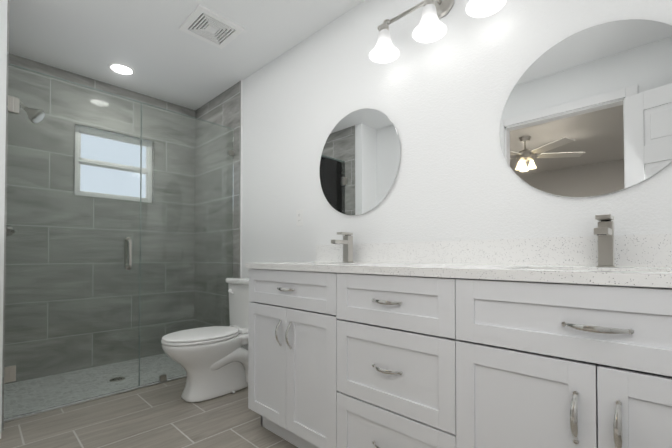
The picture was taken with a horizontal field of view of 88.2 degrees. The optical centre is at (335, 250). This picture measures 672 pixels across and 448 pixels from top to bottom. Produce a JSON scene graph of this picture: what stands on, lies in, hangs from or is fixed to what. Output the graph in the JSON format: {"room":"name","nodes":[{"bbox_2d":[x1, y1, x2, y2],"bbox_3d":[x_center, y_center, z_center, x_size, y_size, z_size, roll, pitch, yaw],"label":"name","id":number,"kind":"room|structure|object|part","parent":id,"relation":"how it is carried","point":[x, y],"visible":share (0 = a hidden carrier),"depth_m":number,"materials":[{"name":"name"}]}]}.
{"room":"bathroom","nodes":[
{"label":"bathroom","id":0,"kind":"room"},
{"bbox_2d":[0,0,7,438],"bbox_3d":[-2.181,-0.254,2.177,1.050,2.500,0.100,-1,-1,44],"label":"wall","id":1,"kind":"structure","parent":0,"point":[3,38],"depth_m":1.84,"materials":[{"name":"white paint"}]},
{"bbox_2d":[1,0,9,430],"bbox_3d":[-2.174,-0.253,2.248,0.938,2.500,0.012,-1,-1,44],"label":"wall tile","id":2,"kind":"structure","parent":1,"relation":"attached to","point":[5,216],"depth_m":1.92,"materials":[{"name":"grey tile"}]},
{"bbox_2d":[6,226,16,234],"bbox_3d":[-2.161,-0.132,2.289,0.191,0.170,0.066,-1,-1,44],"label":"shower valve","id":3,"kind":"object","parent":2,"relation":"attached to","point":[10,229],"depth_m":2.28,"materials":[{"name":"silver metal"}]},
{"bbox_2d":[9,95,44,122],"bbox_3d":[-2.100,-0.964,2.340,0.116,0.175,0.207,-1,-1,44],"label":"shower head","id":4,"kind":"object","parent":2,"relation":"attached to","point":[31,117],"depth_m":2.35},
{"bbox_2d":[75,125,153,190],"bbox_3d":[-2.041,-0.239,3.152,0.100,2.500,1.700,-1,-1,44],"label":"wall","id":5,"kind":"structure","parent":0,"point":[115,134],"depth_m":3.15,"materials":[{"name":"grey tile"}]},
{"bbox_2d":[4,53,194,383],"bbox_3d":[-2.000,-0.240,3.113,0.012,2.500,1.500,-1,-1,44],"label":"wall tile","id":6,"kind":"structure","parent":5,"relation":"attached to","point":[12,185],"depth_m":2.96,"materials":[{"name":"grey tile"}]},
{"bbox_2d":[75,126,151,202],"bbox_3d":[-2.028,-0.764,3.183,0.050,0.600,0.620,-1,-1,44],"label":"shower window","id":7,"kind":"structure","parent":5,"relation":"attached to","point":[91,170],"depth_m":3.17,"materials":[{"name":"glass"}]},
{"bbox_2d":[73,123,155,203],"bbox_3d":[-2.008,-0.764,3.163,0.082,0.624,0.644,-1,-1,44],"label":"window frame","id":8,"kind":"structure","parent":5,"relation":"attached to","point":[153,172],"depth_m":3.24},
{"bbox_2d":[0,377,297,447],"bbox_3d":[-0.571,1.017,1.524,4.450,0.060,1.980,-1,-1,44],"label":"floor","id":9,"kind":"structure","parent":0,"point":[164,415],"depth_m":1.97,"materials":[{"name":"tile"}]},
{"bbox_2d":[4,353,185,420],"bbox_3d":[-1.712,1.004,2.817,0.812,0.004,1.500,-1,-1,44],"label":"mosaic shower floor","id":10,"kind":"structure","parent":9,"relation":"on","point":[155,367],"depth_m":2.59,"materials":[{"name":"grey tile"}]},
{"bbox_2d":[109,377,124,381],"bbox_3d":[-1.700,0.997,2.695,0.104,0.005,0.104,-1,-1,44],"label":"floor drain","id":11,"kind":"object","parent":10,"relation":"on","point":[115,379],"depth_m":2.68,"materials":[{"name":"silver metal"}]},
{"bbox_2d":[4,376,186,422],"bbox_3d":[-1.413,0.999,2.530,0.018,0.006,1.500,-1,-1,44],"label":"threshold strip","id":12,"kind":"object","parent":9,"relation":"on","point":[91,400],"visible":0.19,"depth_m":2.30,"materials":[{"name":"silver metal"}]},
{"bbox_2d":[4,64,233,418],"bbox_3d":[-1.428,-0.051,2.560,0.121,2.094,1.474,-1,-1,44],"label":"glass","id":13,"kind":"object","parent":12,"relation":"on","point":[10,374],"visible":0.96,"depth_m":2.40,"materials":[{"name":"clear glass"}]},
{"bbox_2d":[161,277,250,402],"bbox_3d":[-0.839,0.606,2.484,0.476,0.790,0.766,-1,-1,44],"label":"toilet","id":14,"kind":"object","parent":9,"relation":"on","point":[212,361],"visible":0.81,"depth_m":2.34,"materials":[{"name":"white ceramic"}]},
{"bbox_3d":[-0.908,0.581,2.413,0.378,0.042,0.567,-1,-1,44],"label":"seat","id":15,"kind":"part","parent":14,"relation":"part of","materials":[{"name":"white plastic"}]},
{"bbox_3d":[-0.651,0.234,2.686,0.476,0.040,0.222,-1,-1,44],"label":"lid","id":16,"kind":"part","parent":14,"relation":"part of","materials":[{"name":"white ceramic"}]},
{"bbox_3d":[-0.649,0.430,2.684,0.445,0.352,0.190,-1,-1,44],"label":"tank","id":17,"kind":"part","parent":14,"relation":"part of","materials":[{"name":"white ceramic"}]},
{"bbox_2d":[245,262,671,447],"bbox_3d":[0.383,0.537,1.440,1.910,0.895,0.584,-1,-1,44],"label":"bathroom vanity","id":18,"kind":"object","parent":9,"relation":"on","point":[559,342],"depth_m":1.08,"materials":[{"name":"white wood"}]},
{"bbox_2d":[331,232,352,262],"bbox_3d":[0.036,-0.020,2.005,0.054,0.176,0.152,-1,-1,44],"label":"faucet","id":19,"kind":"object","parent":18,"relation":"on","point":[347,241],"visible":1,"depth_m":2.02,"materials":[{"name":"silver metal"}]},
{"bbox_2d":[594,214,616,266],"bbox_3d":[0.905,-0.032,1.169,0.054,0.176,0.152,-1,-1,44],"label":"faucet","id":20,"kind":"object","parent":18,"relation":"on","point":[604,231],"visible":1,"depth_m":1.18,"materials":[{"name":"silver metal"}]},
{"bbox_2d":[9,0,363,109],"bbox_3d":[-0.571,-1.553,1.562,4.450,0.080,1.980,-1,-1,44],"label":"ceiling","id":21,"kind":"structure","parent":0,"point":[157,50],"depth_m":2.46,"materials":[{"name":"white paint"}]},
{"bbox_2d":[107,62,134,75],"bbox_3d":[-1.759,-1.489,2.844,0.196,0.008,0.196,-1,-1,44],"label":"recessed light","id":22,"kind":"object","parent":21,"relation":"in","point":[121,68],"visible":1,"depth_m":2.83,"materials":[{"name":"white plastic"}]},
{"bbox_2d":[179,4,243,48],"bbox_3d":[-0.837,-1.493,2.331,0.310,0.015,0.310,-1,-1,44],"label":"ceiling vent","id":23,"kind":"object","parent":21,"relation":"in","point":[203,23],"visible":0.98,"depth_m":2.31,"materials":[{"name":"white plastic"}]},
{"bbox_2d":[242,0,671,348],"bbox_3d":[0.117,-0.254,2.186,4.350,2.500,0.100,-1,-1,44],"label":"wall","id":24,"kind":"structure","parent":0,"point":[440,103],"depth_m":1.80,"materials":[{"name":"white paint"}]},
{"bbox_2d":[194,81,240,327],"bbox_3d":[-1.153,-0.237,3.330,0.908,2.500,0.012,-1,-1,44],"label":"wall tile","id":25,"kind":"structure","parent":24,"relation":"attached to","point":[223,108],"depth_m":3.30,"materials":[{"name":"grey tile"}]},
{"bbox_2d":[240,80,242,276],"bbox_3d":[-0.824,-0.241,3.012,0.008,2.500,0.014,-1,-1,44],"label":"tile trim","id":26,"kind":"structure","parent":24,"relation":"attached to","point":[241,179],"depth_m":3.01,"materials":[{"name":"white"}]},
{"bbox_2d":[296,210,302,225],"bbox_3d":[-0.260,-0.234,2.472,0.070,0.115,0.008,-1,-1,44],"label":"outlet","id":27,"kind":"object","parent":24,"relation":"attached to","point":[299,217],"visible":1,"depth_m":2.47,"materials":[{"name":"white plastic"}]},
{"bbox_2d":[320,108,400,215],"bbox_3d":[0.122,-0.535,2.108,0.640,0.640,0.009,-1,-1,44],"label":"round mirror","id":28,"kind":"object","parent":24,"relation":"attached to","point":[360,160],"visible":1,"depth_m":2.08,"materials":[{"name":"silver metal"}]},
{"bbox_2d":[369,0,505,62],"bbox_3d":[0.459,-1.158,1.653,0.686,0.262,0.212,-1,-1,44],"label":"sconce","id":29,"kind":"object","parent":24,"relation":"attached to","point":[430,27],"visible":1,"depth_m":1.68,"materials":[{"name":"white glass"}]},
{"bbox_2d":[500,19,671,197],"bbox_3d":[0.954,-0.522,1.307,0.640,0.640,0.009,-1,-1,44],"label":"round mirror","id":30,"kind":"object","parent":24,"relation":"attached to","point":[587,112],"visible":1,"depth_m":1.29,"materials":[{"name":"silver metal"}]}
]}

